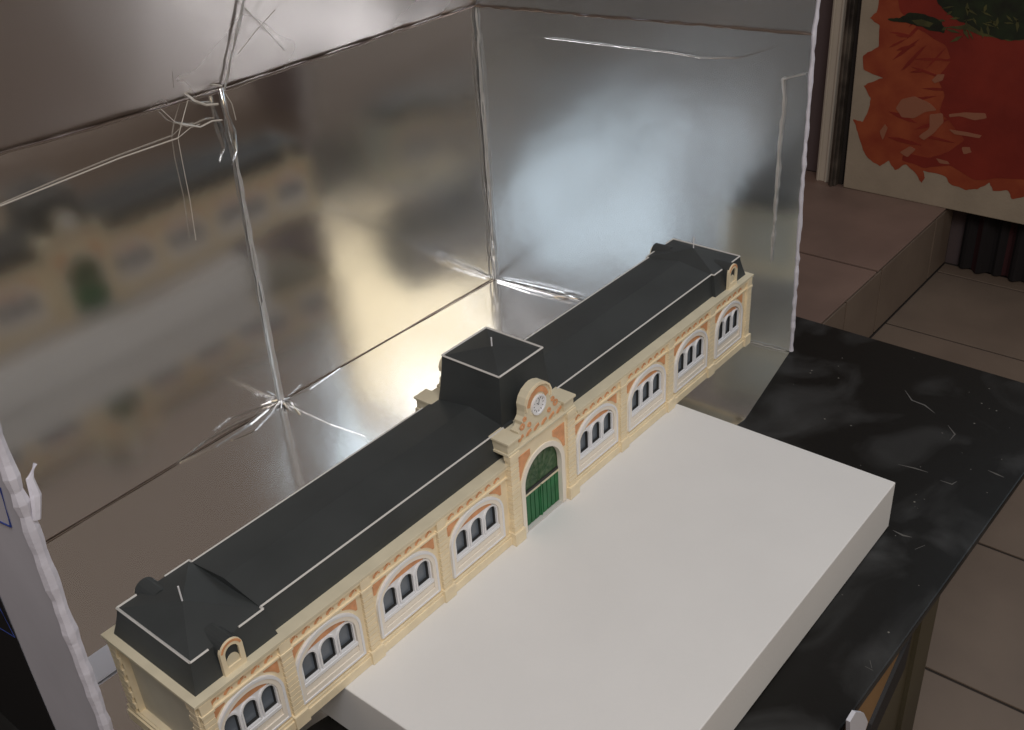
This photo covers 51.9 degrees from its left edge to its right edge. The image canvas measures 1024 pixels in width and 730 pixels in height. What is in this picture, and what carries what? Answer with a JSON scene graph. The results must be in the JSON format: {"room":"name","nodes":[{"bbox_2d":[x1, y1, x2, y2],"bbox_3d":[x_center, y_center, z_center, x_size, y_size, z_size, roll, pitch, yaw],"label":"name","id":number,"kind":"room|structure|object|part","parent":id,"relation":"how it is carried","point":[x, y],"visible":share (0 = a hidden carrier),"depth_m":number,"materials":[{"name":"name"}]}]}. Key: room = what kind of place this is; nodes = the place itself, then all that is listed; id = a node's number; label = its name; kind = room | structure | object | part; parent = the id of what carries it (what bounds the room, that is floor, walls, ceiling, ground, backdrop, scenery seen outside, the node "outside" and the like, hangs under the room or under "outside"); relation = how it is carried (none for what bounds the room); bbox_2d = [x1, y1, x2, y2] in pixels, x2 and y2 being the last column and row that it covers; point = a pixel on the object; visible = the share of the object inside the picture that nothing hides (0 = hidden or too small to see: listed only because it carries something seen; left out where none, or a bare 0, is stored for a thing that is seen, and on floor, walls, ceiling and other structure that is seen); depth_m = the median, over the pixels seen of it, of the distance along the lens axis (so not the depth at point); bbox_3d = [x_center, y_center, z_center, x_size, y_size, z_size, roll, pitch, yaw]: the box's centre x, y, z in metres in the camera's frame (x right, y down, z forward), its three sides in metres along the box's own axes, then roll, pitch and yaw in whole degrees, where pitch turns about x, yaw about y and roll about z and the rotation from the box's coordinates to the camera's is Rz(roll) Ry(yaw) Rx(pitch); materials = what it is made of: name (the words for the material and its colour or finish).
{"room":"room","nodes":[
{"label":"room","id":0,"kind":"room"},
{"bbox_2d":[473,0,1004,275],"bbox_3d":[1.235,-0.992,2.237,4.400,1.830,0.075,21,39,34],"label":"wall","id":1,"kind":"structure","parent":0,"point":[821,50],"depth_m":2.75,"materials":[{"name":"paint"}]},
{"bbox_2d":[816,0,846,181],"bbox_3d":[0.803,-1.175,2.433,0.036,1.570,0.061,21,39,34],"label":"trim","id":2,"kind":"structure","parent":1,"relation":"attached to","point":[839,6],"depth_m":2.69,"materials":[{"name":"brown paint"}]},
{"bbox_2d":[828,0,861,186],"bbox_3d":[0.828,-1.159,2.402,0.030,1.570,0.083,21,39,34],"label":"trim","id":3,"kind":"structure","parent":1,"relation":"attached to","point":[853,10],"depth_m":2.66,"materials":[{"name":"metal"}]},
{"bbox_2d":[958,213,1023,281],"bbox_3d":[1.424,-0.510,2.305,0.750,0.846,0.037,21,39,34],"label":"curtain","id":4,"kind":"object","parent":1,"relation":"hanging from","point":[994,246],"visible":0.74,"depth_m":2.65,"materials":[{"name":"black fabric"}]},
{"bbox_2d":[796,170,1023,729],"bbox_3d":[0.099,0.506,1.450,4.400,0.210,3.697,21,39,34],"label":"floor","id":5,"kind":"structure","parent":0,"point":[872,265],"depth_m":2.38,"materials":[{"name":"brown tile"}]},
{"bbox_2d":[0,316,1023,729],"bbox_3d":[-0.384,0.482,1.269,1.345,0.432,2.102,21,39,34],"label":"table","id":6,"kind":"object","parent":5,"relation":"on","point":[949,436],"visible":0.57,"depth_m":1.34,"materials":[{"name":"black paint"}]},
{"bbox_2d":[0,0,820,729],"bbox_3d":[-0.163,-0.171,1.223,0.639,0.705,1.102,21,39,34],"label":"box","id":7,"kind":"object","parent":6,"relation":"on","point":[210,303],"visible":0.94,"depth_m":1.43,"materials":[{"name":"silver metal"}]},
{"bbox_3d":[-0.513,0.156,0.938,0.470,0.482,0.007,21,39,34],"label":"panel","id":8,"kind":"part","parent":7,"relation":"part of","materials":[{"name":"silver metal"}]},
{"bbox_2d":[88,644,116,682],"bbox_3d":[-0.452,0.329,1.105,0.040,0.002,0.096,21,39,34],"label":"card offcut","id":9,"kind":"object","parent":7,"relation":"on","point":[101,661],"visible":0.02,"depth_m":1.12,"materials":[{"name":"white cardboard"}]},
{"bbox_3d":[-0.524,-0.035,1.254,0.006,0.482,0.554,20,38,34],"label":"panel","id":10,"kind":"part","parent":7,"relation":"part of","materials":[{"name":"silver metal"}]},
{"bbox_3d":[-0.201,-0.251,1.588,0.007,0.469,0.483,21,39,35],"label":"panel","id":11,"kind":"part","parent":7,"relation":"part of","materials":[{"name":"silver metal"}]},
{"bbox_3d":[0.182,-0.288,1.606,0.542,0.472,0.009,17,37,30],"label":"panel","id":12,"kind":"part","parent":7,"relation":"part of","materials":[{"name":"silver metal"}]},
{"bbox_2d":[320,404,894,729],"bbox_3d":[0.065,0.218,1.172,0.494,0.065,0.590,21,39,34],"label":"slab","id":13,"kind":"object","parent":6,"relation":"on","point":[679,579],"visible":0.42,"depth_m":1.07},
{"bbox_2d":[100,237,753,729],"bbox_3d":[-0.014,0.058,1.180,0.149,0.208,0.928,21,39,34],"label":"station building","id":14,"kind":"object","parent":13,"relation":"on","point":[259,630],"visible":1,"depth_m":1.05,"materials":[{"name":"beige plastic"}]},
{"bbox_3d":[-0.294,0.220,0.881,0.108,0.002,0.021,21,39,34],"label":"roof trim","id":15,"kind":"part","parent":14,"relation":"part of","materials":[{"name":"grey paint"}]},
{"bbox_3d":[-0.243,0.288,0.871,0.001,0.014,0.015,21,39,34],"label":"spandrel panel","id":16,"kind":"part","parent":14,"relation":"part of","materials":[{"name":"orange paint"}]},
{"bbox_3d":[-0.232,0.238,0.868,0.004,0.033,0.022,21,39,34],"label":"dormer frame","id":17,"kind":"part","parent":14,"relation":"part of","materials":[{"name":"beige plastic"}]},
{"bbox_2d":[227,652,239,666],"bbox_3d":[-0.231,0.243,0.871,0.001,0.011,0.013,21,39,34],"label":"window","id":18,"kind":"structure","parent":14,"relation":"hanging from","point":[233,658],"depth_m":0.87,"materials":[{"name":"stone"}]},
{"bbox_3d":[-0.224,0.299,0.903,0.006,0.070,0.071,21,39,34],"label":"arch moulding","id":19,"kind":"part","parent":14,"relation":"part of","materials":[{"name":"beige plastic"}]},
{"bbox_3d":[-0.207,0.264,0.907,0.001,0.014,0.015,21,39,34],"label":"spandrel panel","id":20,"kind":"part","parent":14,"relation":"part of","materials":[{"name":"orange paint"}]},
{"bbox_3d":[-0.204,0.117,1.042,0.006,0.002,0.330,21,39,34],"label":"roof trim","id":21,"kind":"part","parent":14,"relation":"part of","materials":[{"name":"grey paint"}]},
{"bbox_3d":[-0.189,0.252,0.926,0.001,0.014,0.016,21,39,34],"label":"spandrel panel","id":22,"kind":"part","parent":14,"relation":"part of","materials":[{"name":"orange paint"}]},
{"bbox_3d":[-0.168,0.261,0.960,0.006,0.070,0.079,21,39,34],"label":"arch moulding","id":23,"kind":"part","parent":14,"relation":"part of","materials":[{"name":"beige plastic"}]},
{"bbox_3d":[-0.149,0.225,0.966,0.001,0.014,0.017,21,39,34],"label":"spandrel panel","id":24,"kind":"part","parent":14,"relation":"part of","materials":[{"name":"orange paint"}]},
{"bbox_3d":[-0.119,0.142,0.991,0.006,0.002,0.351,21,39,34],"label":"roof trim","id":25,"kind":"part","parent":14,"relation":"part of","materials":[{"name":"grey paint"}]},
{"bbox_3d":[-0.125,0.208,0.991,0.001,0.014,0.017,21,39,34],"label":"spandrel panel","id":26,"kind":"part","parent":14,"relation":"part of","materials":[{"name":"orange paint"}]},
{"bbox_3d":[-0.103,0.217,1.026,0.006,0.070,0.083,21,39,34],"label":"arch moulding","id":27,"kind":"part","parent":14,"relation":"part of","materials":[{"name":"beige plastic"}]},
{"bbox_3d":[-0.083,0.179,1.033,0.001,0.014,0.017,21,39,34],"label":"spandrel panel","id":28,"kind":"part","parent":14,"relation":"part of","materials":[{"name":"orange paint"}]},
{"bbox_3d":[-0.059,0.163,1.058,0.001,0.014,0.017,21,39,34],"label":"spandrel panel","id":29,"kind":"part","parent":14,"relation":"part of","materials":[{"name":"orange paint"}]},
{"bbox_3d":[-0.037,0.172,1.093,0.006,0.070,0.083,21,39,34],"label":"arch moulding","id":30,"kind":"part","parent":14,"relation":"part of","materials":[{"name":"beige plastic"}]},
{"bbox_3d":[-0.021,-0.015,1.134,0.083,0.003,0.076,21,39,34],"label":"roof trim","id":31,"kind":"part","parent":14,"relation":"part of","materials":[{"name":"grey paint"}]},
{"bbox_3d":[-0.018,0.135,1.100,0.001,0.014,0.017,21,39,34],"label":"spandrel panel","id":32,"kind":"part","parent":14,"relation":"part of","materials":[{"name":"orange paint"}]},
{"bbox_2d":[531,393,545,414],"bbox_3d":[0.028,0.041,1.107,0.003,0.024,0.024,21,39,34],"label":"clock","id":33,"kind":"object","parent":14,"relation":"on","point":[538,400],"depth_m":1.11,"materials":[{"name":"grey plastic"}]},
{"bbox_3d":[0.031,0.132,1.166,0.003,0.002,0.068,21,39,34],"label":"gate rail","id":34,"kind":"part","parent":14,"relation":"part of","materials":[{"name":"stone"}]},
{"bbox_3d":[0.032,0.150,1.177,0.004,0.045,0.067,21,39,34],"label":"gate door","id":35,"kind":"part","parent":14,"relation":"part of","materials":[{"name":"green paint"}]},
{"bbox_3d":[0.033,0.128,1.161,0.006,0.099,0.077,21,39,34],"label":"gate arch moulding","id":36,"kind":"part","parent":14,"relation":"part of","materials":[{"name":"beige plastic"}]},
{"bbox_3d":[0.076,0.071,1.196,0.001,0.014,0.017,21,39,34],"label":"spandrel panel","id":37,"kind":"part","parent":14,"relation":"part of","materials":[{"name":"orange paint"}]},
{"bbox_3d":[0.085,-0.080,1.336,0.006,0.002,0.356,21,39,34],"label":"roof trim","id":38,"kind":"part","parent":14,"relation":"part of","materials":[{"name":"grey paint"}]},
{"bbox_3d":[0.098,0.080,1.231,0.006,0.070,0.083,21,39,34],"label":"arch moulding","id":39,"kind":"part","parent":14,"relation":"part of","materials":[{"name":"beige plastic"}]},
{"bbox_3d":[0.118,0.042,1.238,0.001,0.014,0.017,21,39,34],"label":"spandrel panel","id":40,"kind":"part","parent":14,"relation":"part of","materials":[{"name":"orange paint"}]},
{"bbox_3d":[0.144,0.025,1.264,0.001,0.014,0.017,21,39,34],"label":"spandrel panel","id":41,"kind":"part","parent":14,"relation":"part of","materials":[{"name":"orange paint"}]},
{"bbox_3d":[0.164,-0.050,1.278,0.006,0.002,0.356,21,39,34],"label":"roof trim","id":42,"kind":"part","parent":14,"relation":"part of","materials":[{"name":"grey paint"}]},
{"bbox_3d":[0.166,0.034,1.300,0.006,0.070,0.083,21,39,34],"label":"arch moulding","id":43,"kind":"part","parent":14,"relation":"part of","materials":[{"name":"beige plastic"}]},
{"bbox_3d":[0.185,-0.004,1.307,0.001,0.014,0.017,21,39,34],"label":"spandrel panel","id":44,"kind":"part","parent":14,"relation":"part of","materials":[{"name":"orange paint"}]},
{"bbox_3d":[0.210,-0.021,1.332,0.001,0.014,0.017,21,39,34],"label":"spandrel panel","id":45,"kind":"part","parent":14,"relation":"part of","materials":[{"name":"orange paint"}]},
{"bbox_3d":[0.232,-0.011,1.367,0.006,0.070,0.080,21,39,34],"label":"arch moulding","id":46,"kind":"part","parent":14,"relation":"part of","materials":[{"name":"beige plastic"}]},
{"bbox_3d":[0.261,-0.158,1.446,0.108,0.002,0.023,21,39,34],"label":"roof trim","id":47,"kind":"part","parent":14,"relation":"part of","materials":[{"name":"grey paint"}]},
{"bbox_3d":[0.251,-0.048,1.373,0.001,0.014,0.017,21,39,34],"label":"spandrel panel","id":48,"kind":"part","parent":14,"relation":"part of","materials":[{"name":"orange paint"}]},
{"bbox_3d":[0.275,-0.065,1.398,0.001,0.014,0.015,21,39,34],"label":"spandrel panel","id":49,"kind":"part","parent":14,"relation":"part of","materials":[{"name":"orange paint"}]},
{"bbox_3d":[0.294,-0.054,1.430,0.006,0.070,0.071,21,39,34],"label":"arch moulding","id":50,"kind":"part","parent":14,"relation":"part of","materials":[{"name":"beige plastic"}]},
{"bbox_3d":[0.294,-0.120,1.403,0.004,0.033,0.022,21,39,34],"label":"dormer frame","id":51,"kind":"part","parent":14,"relation":"part of","materials":[{"name":"beige plastic"}]},
{"bbox_2d":[844,636,911,729],"bbox_3d":[0.365,0.369,1.095,0.018,0.142,0.187,21,39,34],"label":"wooden board","id":52,"kind":"object","parent":6,"relation":"on","point":[875,705],"visible":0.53,"depth_m":1.11,"materials":[{"name":"beige wood"}]},
{"bbox_2d":[846,710,867,729],"bbox_3d":[0.331,0.349,1.012,0.004,0.076,0.055,21,39,34],"label":"paper scrap","id":53,"kind":"object","parent":52,"relation":"attached to","point":[856,720],"visible":1,"depth_m":0.99,"materials":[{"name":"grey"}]},
{"bbox_2d":[843,0,1023,223],"bbox_3d":[1.188,-0.746,2.292,0.894,0.943,0.021,21,39,34],"label":"painting","id":54,"kind":"object","parent":5,"relation":"on","point":[937,115],"visible":1,"depth_m":2.52,"materials":[{"name":"paint"}]}
]}

